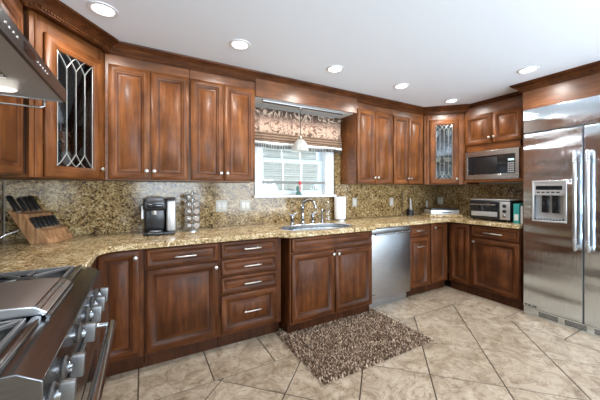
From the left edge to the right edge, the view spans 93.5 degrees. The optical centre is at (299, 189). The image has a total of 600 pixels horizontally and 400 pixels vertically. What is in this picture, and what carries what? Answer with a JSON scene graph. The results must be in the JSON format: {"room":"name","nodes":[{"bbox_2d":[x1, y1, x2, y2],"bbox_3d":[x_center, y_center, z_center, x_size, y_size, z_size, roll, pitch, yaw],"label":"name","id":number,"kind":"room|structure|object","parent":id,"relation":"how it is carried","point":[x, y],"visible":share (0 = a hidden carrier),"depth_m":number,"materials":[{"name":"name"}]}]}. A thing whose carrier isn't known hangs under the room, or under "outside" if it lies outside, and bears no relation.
{"room":"kitchen","nodes":[
{"label":"kitchen","id":0,"kind":"room"},
{"bbox_2d":[3,106,376,267],"bbox_3d":[-0.051,0.079,3.371,5.270,2.410,0.140,0,0,-29],"label":"wall","id":1,"kind":"structure","parent":0,"point":[256,106],"depth_m":2.84,"materials":[{"name":"beige paint"}]},
{"bbox_2d":[0,9,106,180],"bbox_3d":[-1.737,-0.576,1.939,0.661,1.000,0.693,0,0,-29],"label":"upper cabinet","id":2,"kind":"object","parent":1,"relation":"attached to","point":[78,64],"visible":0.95,"depth_m":1.86,"materials":[{"name":"brown wood"}]},
{"bbox_2d":[58,131,64,141],"bbox_3d":[-1.732,-0.382,1.944,0.597,0.012,0.625,0,0,-30],"label":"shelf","id":3,"kind":"object","parent":2,"relation":"attached to","point":[60,133],"depth_m":2.02,"materials":[{"name":"brown wood"}]},
{"bbox_2d":[61,151,67,165],"bbox_3d":[-1.617,-0.179,1.963,0.076,0.170,0.075,0,0,-29],"label":"wine glass","id":4,"kind":"object","parent":2,"relation":"in","point":[65,160],"visible":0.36,"depth_m":1.93,"materials":[{"name":"clear glass"}]},
{"bbox_2d":[23,0,118,53],"bbox_3d":[-1.472,-1.081,1.855,0.177,0.086,0.722,0,0,12],"label":"trim","id":5,"kind":"structure","parent":2,"relation":"attached to","point":[57,11],"depth_m":1.80,"materials":[{"name":"wood"}]},
{"bbox_2d":[105,53,188,181],"bbox_3d":[-1.277,-0.576,2.393,0.600,1.000,0.356,0,0,-29],"label":"upper cabinet","id":6,"kind":"object","parent":1,"relation":"attached to","point":[147,103],"visible":1,"depth_m":2.25,"materials":[{"name":"brown wood"}]},
{"bbox_2d":[5,118,435,239],"bbox_3d":[-0.011,-0.268,3.299,4.970,1.272,0.020,0,0,-29],"label":"backsplash","id":7,"kind":"structure","parent":1,"relation":"attached to","point":[84,207],"depth_m":2.69,"materials":[{"name":"stone"}]},
{"bbox_2d":[216,200,226,211],"bbox_3d":[-0.791,0.162,2.848,0.115,0.116,0.009,0,0,-29],"label":"outlet plate","id":8,"kind":"object","parent":7,"relation":"attached to","point":[221,205],"visible":1,"depth_m":2.85,"materials":[{"name":"beige plastic"}]},
{"bbox_2d":[240,200,250,210],"bbox_3d":[-0.576,0.162,2.967,0.115,0.116,0.009,0,0,-29],"label":"switch plate","id":9,"kind":"object","parent":7,"relation":"attached to","point":[245,205],"visible":1,"depth_m":2.97,"materials":[{"name":"beige plastic"}]},
{"bbox_2d":[352,198,356,206],"bbox_3d":[0.717,0.160,3.687,0.075,0.116,0.009,0,0,-29],"label":"switch plate","id":10,"kind":"object","parent":7,"relation":"attached to","point":[354,200],"visible":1,"depth_m":3.68,"materials":[{"name":"beige plastic"}]},
{"bbox_2d":[187,70,254,182],"bbox_3d":[-0.754,-0.576,2.684,0.592,1.000,0.356,0,0,-29],"label":"upper cabinet","id":11,"kind":"object","parent":1,"relation":"attached to","point":[221,108],"visible":0.99,"depth_m":2.54,"materials":[{"name":"brown wood"}]},
{"bbox_2d":[253,140,336,197],"bbox_3d":[-0.064,-0.384,3.323,1.070,0.935,0.210,0,0,-29],"label":"window","id":12,"kind":"structure","parent":1,"relation":"in","point":[325,167],"depth_m":3.33,"materials":[{"name":"white paint"}]},
{"bbox_2d":[262,145,324,183],"bbox_3d":[-0.060,-0.419,3.295,0.810,0.690,0.044,0,0,-29],"label":"window blind","id":13,"kind":"object","parent":12,"relation":"attached to","point":[273,163],"visible":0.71,"depth_m":3.25,"materials":[{"name":"white paint"}]},
{"bbox_2d":[295,181,301,194],"bbox_3d":[-0.017,-0.024,3.258,0.076,0.160,0.076,0,0,-29],"label":"ornament","id":14,"kind":"object","parent":12,"relation":"on","point":[298,192],"visible":1,"depth_m":3.24,"materials":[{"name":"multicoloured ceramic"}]},
{"bbox_2d":[255,106,342,153],"bbox_3d":[0.003,-0.660,3.222,1.230,0.432,0.050,0,0,-29],"label":"window valance","id":15,"kind":"object","parent":12,"relation":"attached to","point":[274,127],"visible":0.84,"depth_m":3.18,"materials":[{"name":"beige fabric"}]},
{"bbox_2d":[262,99,342,114],"bbox_3d":[0.062,-0.892,3.056,1.000,0.026,0.036,0,0,-29],"label":"track rail","id":16,"kind":"object","parent":1,"relation":"attached to","point":[263,100],"visible":1,"depth_m":3.00,"materials":[{"name":"silver metal"}]},
{"bbox_2d":[292,107,308,152],"bbox_3d":[0.005,-0.646,3.024,0.192,0.466,0.192,0,0,-29],"label":"pendant lamp","id":17,"kind":"object","parent":16,"relation":"hanging from","point":[300,146],"visible":1,"depth_m":2.98,"materials":[{"name":"white glass"}]},
{"bbox_2d":[255,97,354,118],"bbox_3d":[0.037,-0.913,3.158,1.251,0.015,0.308,0,0,-29],"label":"trim","id":18,"kind":"structure","parent":1,"relation":"attached to","point":[258,100],"depth_m":3.17,"materials":[{"name":"white paint"}]},
{"bbox_2d":[340,102,392,183],"bbox_3d":[0.861,-0.576,3.583,0.600,1.000,0.356,0,0,-29],"label":"upper cabinet","id":19,"kind":"object","parent":1,"relation":"attached to","point":[366,156],"visible":0.99,"depth_m":3.44,"materials":[{"name":"brown wood"}]},
{"bbox_2d":[255,79,356,113],"bbox_3d":[0.117,-0.989,3.014,1.251,0.175,0.020,0,0,-29],"label":"valance board","id":20,"kind":"object","parent":19,"relation":"attached to","point":[263,88],"visible":1,"depth_m":2.96,"materials":[{"name":"brown wood"}]},
{"bbox_2d":[377,109,422,184],"bbox_3d":[1.387,-0.576,3.876,0.600,1.000,0.356,0,0,-29],"label":"upper cabinet","id":21,"kind":"object","parent":1,"relation":"attached to","point":[407,126],"visible":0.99,"depth_m":3.73,"materials":[{"name":"brown wood"}]},
{"bbox_2d":[423,112,478,184],"bbox_3d":[2.044,-0.576,4.060,0.680,1.000,0.674,0,0,-29],"label":"upper cabinet","id":22,"kind":"object","parent":1,"relation":"attached to","point":[453,146],"visible":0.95,"depth_m":3.88,"materials":[{"name":"brown wood"}]},
{"bbox_2d":[440,171,445,178],"bbox_3d":[2.010,-0.179,3.970,0.076,0.170,0.075,0,0,-29],"label":"wine glass","id":23,"kind":"object","parent":22,"relation":"in","point":[441,172],"visible":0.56,"depth_m":3.94,"materials":[{"name":"clear glass"}]},
{"bbox_2d":[436,141,451,148],"bbox_3d":[2.035,-0.662,4.056,0.617,0.012,0.610,0,0,-28],"label":"shelf","id":24,"kind":"object","parent":22,"relation":"attached to","point":[439,145],"depth_m":4.16,"materials":[{"name":"glass"}]},
{"bbox_2d":[436,162,451,165],"bbox_3d":[2.035,-0.382,4.056,0.617,0.012,0.610,0,0,-28],"label":"shelf","id":25,"kind":"object","parent":22,"relation":"attached to","point":[437,163],"depth_m":4.08,"materials":[{"name":"clear glass"}]},
{"bbox_2d":[423,104,469,115],"bbox_3d":[1.979,-1.081,3.809,0.709,0.086,0.158,0,0,14],"label":"trim","id":26,"kind":"structure","parent":22,"relation":"attached to","point":[459,108],"depth_m":3.78,"materials":[{"name":"wood"}]},
{"bbox_2d":[443,157,451,161],"bbox_3d":[2.077,-0.421,3.951,0.132,0.065,0.132,0,0,-29],"label":"bowl","id":27,"kind":"object","parent":22,"relation":"on","point":[444,158],"visible":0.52,"depth_m":3.92,"materials":[{"name":"beige"}]},
{"bbox_2d":[60,0,599,106],"bbox_3d":[1.321,-1.186,0.907,5.270,0.120,5.780,0,0,-29],"label":"ceiling","id":28,"kind":"structure","parent":0,"point":[468,51],"depth_m":2.07,"materials":[{"name":"white paint"}]},
{"bbox_2d":[20,0,27,11],"bbox_3d":[-0.913,-1.081,0.476,0.083,0.086,2.720,0,0,-29],"label":"trim","id":29,"kind":"structure","parent":28,"relation":"attached to","point":[23,2],"depth_m":1.58,"materials":[{"name":"wood"}]},
{"bbox_2d":[87,1,118,17],"bbox_3d":[-1.227,-1.122,1.758,0.164,0.008,0.164,0,0,-29],"label":"recessed light","id":30,"kind":"object","parent":28,"relation":"in","point":[102,9],"visible":1,"depth_m":1.75,"materials":[{"name":"white paint"}]},
{"bbox_2d":[229,39,250,49],"bbox_3d":[-0.465,-1.122,2.182,0.164,0.008,0.164,0,0,-29],"label":"recessed light","id":31,"kind":"object","parent":28,"relation":"in","point":[238,44],"visible":1,"depth_m":2.18,"materials":[{"name":"white"}]},
{"bbox_2d":[102,41,423,114],"bbox_3d":[0.148,-1.081,3.014,3.730,0.086,0.083,0,0,-29],"label":"trim","id":32,"kind":"structure","parent":28,"relation":"attached to","point":[124,49],"depth_m":2.57,"materials":[{"name":"wood"}]},
{"bbox_2d":[326,65,343,72],"bbox_3d":[0.326,-1.122,2.622,0.164,0.008,0.164,0,0,-29],"label":"recessed light","id":33,"kind":"object","parent":28,"relation":"in","point":[334,68],"visible":1,"depth_m":2.62,"materials":[{"name":"white"}]},
{"bbox_2d":[394,83,408,88],"bbox_3d":[1.097,-1.122,3.052,0.164,0.008,0.164,0,0,-29],"label":"recessed light","id":34,"kind":"object","parent":28,"relation":"in","point":[401,85],"visible":1,"depth_m":3.05,"materials":[{"name":"white"}]},
{"bbox_2d":[444,99,458,102],"bbox_3d":[1.911,-1.122,3.558,0.164,0.008,0.164,0,0,-29],"label":"recessed light","id":35,"kind":"object","parent":28,"relation":"in","point":[449,100],"visible":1,"depth_m":3.55,"materials":[{"name":"white"}]},
{"bbox_2d":[517,66,538,73],"bbox_3d":[2.135,-1.122,2.642,0.164,0.008,0.164,0,0,-29],"label":"recessed light","id":36,"kind":"object","parent":28,"relation":"in","point":[530,69],"visible":1,"depth_m":2.63,"materials":[{"name":"white"}]},
{"bbox_2d":[101,273,599,399],"bbox_3d":[1.431,1.314,0.709,5.270,0.060,6.232,0,0,-29],"label":"floor","id":37,"kind":"structure","parent":0,"point":[481,348],"depth_m":2.02,"materials":[{"name":"brown tile"}]},
{"bbox_2d":[0,265,116,399],"bbox_3d":[-1.052,0.804,0.857,0.787,0.960,0.940,0,0,-29],"label":"gas range","id":38,"kind":"object","parent":37,"relation":"on","point":[50,318],"visible":1,"depth_m":0.84,"materials":[{"name":"silver metal"}]},
{"bbox_2d":[94,249,143,376],"bbox_3d":[-1.365,0.848,2.164,0.290,0.872,0.631,0,0,-29],"label":"base cabinet","id":39,"kind":"object","parent":37,"relation":"on","point":[122,272],"visible":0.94,"depth_m":1.94,"materials":[{"name":"wood"}]},
{"bbox_2d":[144,242,218,366],"bbox_3d":[-1.006,0.848,2.361,0.522,0.872,0.636,0,0,-29],"label":"base cabinet","id":40,"kind":"object","parent":37,"relation":"on","point":[181,283],"visible":0.98,"depth_m":2.11,"materials":[{"name":"wood"}]},
{"bbox_2d":[217,237,280,346],"bbox_3d":[-0.537,0.848,2.622,0.548,0.872,0.636,0,0,-29],"label":"base cabinet","id":41,"kind":"object","parent":37,"relation":"on","point":[249,270],"visible":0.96,"depth_m":2.37,"materials":[{"name":"wood"}]},
{"bbox_2d":[279,231,371,333],"bbox_3d":[0.175,0.848,2.961,0.955,0.872,0.736,0,0,-29],"label":"base cabinet","id":42,"kind":"object","parent":37,"relation":"on","point":[325,278],"visible":0.88,"depth_m":2.61,"materials":[{"name":"wood"}]},
{"bbox_2d":[276,307,433,384],"bbox_3d":[0.459,1.271,2.450,1.140,0.024,0.792,0,0,-29],"label":"rug","id":43,"kind":"object","parent":37,"relation":"on","point":[340,348],"visible":0.93,"depth_m":2.34,"materials":[{"name":"brown carpet"}]},
{"bbox_2d":[369,225,411,307],"bbox_3d":[0.884,0.850,3.379,0.620,0.868,0.656,0,0,-29],"label":"dishwasher","id":44,"kind":"object","parent":37,"relation":"on","point":[390,245],"visible":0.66,"depth_m":3.14,"materials":[{"name":"silver metal"}]},
{"bbox_2d":[406,224,428,296],"bbox_3d":[1.313,0.848,3.651,0.375,0.872,0.636,0,0,-29],"label":"base cabinet","id":45,"kind":"object","parent":37,"relation":"on","point":[419,236],"visible":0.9,"depth_m":3.41,"materials":[{"name":"wood"}]},
{"bbox_2d":[426,222,446,291],"bbox_3d":[1.642,0.848,3.837,0.378,0.872,0.631,0,0,-29],"label":"base cabinet","id":46,"kind":"object","parent":37,"relation":"on","point":[437,231],"visible":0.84,"depth_m":3.58,"materials":[{"name":"wood"}]},
{"bbox_2d":[449,222,472,293],"bbox_3d":[2.270,0.848,3.704,0.620,0.872,0.285,0,0,-29],"label":"base cabinet","id":47,"kind":"object","parent":37,"relation":"on","point":[459,233],"visible":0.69,"depth_m":3.55,"materials":[{"name":"wood"}]},
{"bbox_2d":[471,224,522,309],"bbox_3d":[2.450,0.848,3.344,0.656,0.872,0.516,0,0,-29],"label":"base cabinet","id":48,"kind":"object","parent":37,"relation":"on","point":[496,252],"visible":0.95,"depth_m":3.17,"materials":[{"name":"wood"}]},
{"bbox_2d":[523,95,599,337],"bbox_3d":[2.856,0.228,2.539,0.720,2.113,1.210,0,0,-29],"label":"refrigerator","id":49,"kind":"object","parent":37,"relation":"on","point":[561,141],"visible":1,"depth_m":2.65,"materials":[{"name":"silver metal"}]},
{"bbox_2d":[523,73,599,310],"bbox_3d":[3.032,0.104,2.397,0.570,2.360,1.700,0,0,-29],"label":"refrigerator surround","id":50,"kind":"object","parent":37,"relation":"on","point":[587,86],"visible":0.35,"depth_m":2.71,"materials":[{"name":"brown wood"}]},
{"bbox_2d":[447,182,522,272],"bbox_3d":[3.571,0.079,2.159,0.120,2.410,5.500,0,0,-29],"label":"wall","id":51,"kind":"structure","parent":0,"point":[491,182],"depth_m":4.34,"materials":[{"name":"beige paint"}]},
{"bbox_2d":[436,184,522,215],"bbox_3d":[2.521,0.147,3.893,0.020,0.442,1.401,0,0,-29],"label":"backsplash","id":52,"kind":"structure","parent":51,"relation":"attached to","point":[454,196],"depth_m":4.04,"materials":[{"name":"stone"}]},
{"bbox_2d":[438,197,442,204],"bbox_3d":[2.204,0.169,4.431,0.009,0.116,0.090,0,0,-29],"label":"outlet plate","id":53,"kind":"object","parent":52,"relation":"attached to","point":[440,199],"visible":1,"depth_m":4.43,"materials":[{"name":"beige plastic"}]},
{"bbox_2d":[464,95,522,182],"bbox_3d":[2.492,-0.589,3.541,0.391,0.975,0.665,0,0,-29],"label":"upper cabinet","id":54,"kind":"object","parent":51,"relation":"attached to","point":[499,124],"visible":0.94,"depth_m":3.42,"materials":[{"name":"brown wood"}]},
{"bbox_2d":[465,147,519,179],"bbox_3d":[2.481,-0.310,3.546,0.336,0.355,0.612,0,0,-29],"label":"microwave oven","id":55,"kind":"object","parent":54,"relation":"in","point":[499,163],"visible":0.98,"depth_m":3.43,"materials":[{"name":"silver metal"}]},
{"bbox_2d":[469,91,521,107],"bbox_3d":[2.391,-1.081,3.459,0.083,0.086,0.800,0,0,-29],"label":"trim","id":56,"kind":"structure","parent":54,"relation":"attached to","point":[514,94],"depth_m":3.43,"materials":[{"name":"wood"}]},
{"bbox_2d":[509,60,599,94],"bbox_3d":[2.944,-1.081,2.361,0.518,0.086,1.863,0,0,-29],"label":"trim","id":57,"kind":"structure","parent":51,"relation":"attached to","point":[592,68],"depth_m":2.71,"materials":[{"name":"wood"}]},
{"bbox_3d":[-0.929,0.079,-0.346,0.120,2.410,5.500,0,0,-29],"label":"wall","id":58,"kind":"structure","parent":0,"visible":0},
{"bbox_2d":[0,180,2,240],"bbox_3d":[-1.566,-0.124,0.946,0.020,0.984,2.576,0,0,-29],"label":"backsplash","id":59,"kind":"structure","parent":58,"relation":"attached to","point":[1,181],"depth_m":2.05,"materials":[{"name":"stone"}]},
{"bbox_2d":[0,0,22,175],"bbox_3d":[-1.586,-0.576,1.343,0.325,1.000,0.400,0,0,-29],"label":"upper cabinet","id":60,"kind":"object","parent":58,"relation":"attached to","point":[11,117],"visible":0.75,"depth_m":1.42,"materials":[{"name":"brown wood"}]},
{"bbox_2d":[0,5,65,107],"bbox_3d":[-1.144,-0.748,0.805,0.578,0.746,0.940,0,0,-29],"label":"range hood","id":61,"kind":"object","parent":58,"relation":"attached to","point":[23,73],"visible":1,"depth_m":1.06,"materials":[{"name":"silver metal"}]},
{"bbox_2d":[0,86,16,91],"bbox_3d":[-1.277,-0.431,1.200,0.108,0.006,0.072,0,0,-29],"label":"lamp","id":62,"kind":"object","parent":61,"relation":"attached to","point":[2,88],"depth_m":1.21,"materials":[{"name":"white"}]},
{"label":"outside","id":63,"kind":"structure","parent":0,"visible":0},
{"bbox_3d":[-0.490,1.559,4.992,20.000,0.150,2.800,0,0,-29],"label":"ground","id":64,"kind":"structure","parent":63,"visible":0},
{"bbox_2d":[263,143,317,189],"bbox_3d":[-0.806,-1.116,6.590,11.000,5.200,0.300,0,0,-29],"label":"house","id":65,"kind":"structure","parent":64,"relation":"on","point":[312,172],"depth_m":6.74,"materials":[{"name":"grey paint"}]},
{"bbox_3d":[-1.465,0.848,1.471,0.651,0.872,0.505,0,0,-29],"label":"base cabinet","id":66,"kind":"object","parent":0,"visible":0},
{"bbox_2d":[0,211,522,272],"bbox_3d":[0.332,0.324,2.684,5.020,0.173,1.423,0,0,-29],"label":"countertop","id":67,"kind":"structure","parent":66,"relation":"on","point":[15,254],"depth_m":2.20,"materials":[{"name":"stone"}]},
{"bbox_2d":[8,209,73,243],"bbox_3d":[-1.865,0.255,2.047,0.267,0.230,0.250,0,0,-7],"label":"knife block","id":68,"kind":"object","parent":67,"relation":"on","point":[48,235],"visible":0.88,"depth_m":1.94,"materials":[{"name":"brown wood"}]},
{"bbox_2d":[5,195,21,211],"bbox_3d":[-1.960,0.120,1.944,0.107,0.166,0.036,0,0,-7],"label":"knife","id":69,"kind":"object","parent":68,"relation":"in","point":[10,199],"visible":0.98,"depth_m":1.93,"materials":[{"name":"black plastic"}]},
{"bbox_2d":[16,198,28,211],"bbox_3d":[-1.963,0.129,2.009,0.096,0.149,0.022,0,0,-7],"label":"knife","id":70,"kind":"object","parent":68,"relation":"in","point":[22,204],"visible":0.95,"depth_m":2.00,"materials":[{"name":"black plastic"}]},
{"bbox_2d":[22,196,34,210],"bbox_3d":[-1.973,0.125,2.064,0.101,0.158,0.028,0,0,-7],"label":"knife","id":71,"kind":"object","parent":68,"relation":"in","point":[25,199],"visible":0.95,"depth_m":2.05,"materials":[{"name":"black plastic"}]},
{"bbox_2d":[27,196,41,210],"bbox_3d":[-1.981,0.123,2.118,0.104,0.162,0.034,0,0,-7],"label":"knife","id":72,"kind":"object","parent":68,"relation":"in","point":[32,200],"visible":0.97,"depth_m":2.10,"materials":[{"name":"black plastic"}]},
{"bbox_2d":[29,217,39,228],"bbox_3d":[-1.821,0.253,1.952,0.084,0.131,0.022,0,0,-7],"label":"knife","id":73,"kind":"object","parent":68,"relation":"in","point":[32,219],"visible":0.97,"depth_m":1.94,"materials":[{"name":"black plastic"}]},
{"bbox_2d":[34,217,44,227],"bbox_3d":[-1.826,0.253,1.991,0.084,0.131,0.022,0,0,-7],"label":"knife","id":74,"kind":"object","parent":68,"relation":"in","point":[37,219],"visible":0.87,"depth_m":1.98,"materials":[{"name":"black plastic"}]},
{"bbox_2d":[38,216,48,227],"bbox_3d":[-1.831,0.253,2.030,0.084,0.131,0.022,0,0,-7],"label":"knife","id":75,"kind":"object","parent":68,"relation":"in","point":[41,218],"visible":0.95,"depth_m":2.02,"materials":[{"name":"black plastic"}]},
{"bbox_2d":[43,216,52,226],"bbox_3d":[-1.836,0.253,2.068,0.084,0.131,0.022,0,0,-7],"label":"knife","id":76,"kind":"object","parent":68,"relation":"in","point":[46,219],"visible":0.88,"depth_m":2.06,"materials":[{"name":"black plastic"}]},
{"bbox_2d":[47,215,56,225],"bbox_3d":[-1.841,0.253,2.107,0.084,0.131,0.022,0,0,-7],"label":"knife","id":77,"kind":"object","parent":68,"relation":"in","point":[52,221],"visible":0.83,"depth_m":2.10,"materials":[{"name":"black plastic"}]},
{"bbox_2d":[51,215,59,225],"bbox_3d":[-1.847,0.253,2.146,0.084,0.131,0.022,0,0,-7],"label":"knife","id":78,"kind":"object","parent":68,"relation":"in","point":[54,218],"visible":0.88,"depth_m":2.14,"materials":[{"name":"black plastic"}]},
{"bbox_2d":[141,197,175,235],"bbox_3d":[-1.205,0.214,2.413,0.260,0.310,0.295,0,0,-25],"label":"coffee maker","id":79,"kind":"object","parent":67,"relation":"on","point":[159,215],"visible":1,"depth_m":2.37,"materials":[{"name":"black plastic"}]},
{"bbox_2d":[146,230,163,235],"bbox_3d":[-1.193,0.353,2.325,0.130,0.033,0.125,0,0,-25],"label":"drip tray","id":80,"kind":"object","parent":79,"relation":"on","point":[148,232],"depth_m":2.28,"materials":[{"name":"silver plastic"}]},
{"bbox_2d":[185,190,199,231],"bbox_3d":[-0.978,0.185,2.563,0.124,0.368,0.124,0,0,33],"label":"pod carousel","id":81,"kind":"object","parent":67,"relation":"on","point":[192,193],"visible":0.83,"depth_m":2.54,"materials":[{"name":"silver metal"}]},
{"bbox_2d":[299,199,316,223],"bbox_3d":[0.090,0.234,3.064,0.218,0.272,0.067,0,0,34],"label":"bridge faucet","id":82,"kind":"object","parent":67,"relation":"on","point":[307,200],"visible":1,"depth_m":3.09,"materials":[{"name":"silver metal"}]},
{"bbox_2d":[279,223,352,230],"bbox_3d":[0.172,0.476,2.848,0.816,0.218,0.435,0,0,-29],"label":"sink","id":83,"kind":"object","parent":67,"relation":"in","point":[319,226],"visible":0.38,"depth_m":3.04,"materials":[{"name":"silver metal"}]},
{"bbox_2d":[325,200,330,220],"bbox_3d":[0.334,0.242,3.368,0.066,0.255,0.066,0,0,-29],"label":"soap dispenser","id":84,"kind":"object","parent":67,"relation":"on","point":[327,208],"visible":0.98,"depth_m":3.34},
{"bbox_2d":[334,195,345,220],"bbox_3d":[0.491,0.214,3.466,0.150,0.310,0.150,0,0,-29],"label":"paper towel holder","id":85,"kind":"object","parent":67,"relation":"on","point":[339,202],"visible":0.99,"depth_m":3.41,"materials":[{"name":"white paper"}]},
{"bbox_2d":[407,198,413,215],"bbox_3d":[1.617,0.244,4.127,0.096,0.250,0.096,0,0,-29],"label":"brush","id":86,"kind":"object","parent":67,"relation":"on","point":[410,212],"visible":0.98,"depth_m":4.10,"materials":[{"name":"black"}]},
{"bbox_2d":[421,213,462,216],"bbox_3d":[1.982,0.352,3.954,0.440,0.035,0.300,0,0,3],"label":"cutting board","id":87,"kind":"object","parent":67,"relation":"on","point":[422,214],"visible":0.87,"depth_m":3.81,"materials":[{"name":"wood"}]},
{"bbox_2d":[424,207,458,214],"bbox_3d":[1.982,0.293,3.966,0.380,0.082,0.257,0,0,3],"label":"appliance","id":88,"kind":"object","parent":87,"relation":"on","point":[429,210],"visible":1,"depth_m":3.85,"materials":[{"name":"silver metal"}]},
{"bbox_2d":[470,199,522,221],"bbox_3d":[2.375,0.241,3.436,0.368,0.257,0.455,0,0,-29],"label":"toaster oven","id":89,"kind":"object","parent":67,"relation":"on","point":[491,209],"visible":0.94,"depth_m":3.33,"materials":[{"name":"silver metal"}]},
{"bbox_2d":[471,199,521,200],"bbox_3d":[2.396,0.118,3.448,0.300,0.012,0.435,0,0,-29],"label":"tray","id":90,"kind":"object","parent":89,"relation":"on","point":[471,199],"depth_m":3.34,"materials":[{"name":"silver metal"}]},
{"bbox_2d":[513,203,522,223],"bbox_3d":[2.488,0.262,3.179,0.201,0.215,0.055,0,0,-29],"label":"book","id":91,"kind":"object","parent":67,"relation":"on","point":[516,207],"visible":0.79,"depth_m":3.13,"materials":[{"name":"teal paper"}]},
{"bbox_2d":[521,206,522,223],"bbox_3d":[2.521,0.275,3.140,0.180,0.190,0.035,0,0,-29],"label":"book","id":92,"kind":"object","parent":67,"relation":"on","point":[521,206],"visible":0.21,"depth_m":3.10,"materials":[{"name":"white paper"}]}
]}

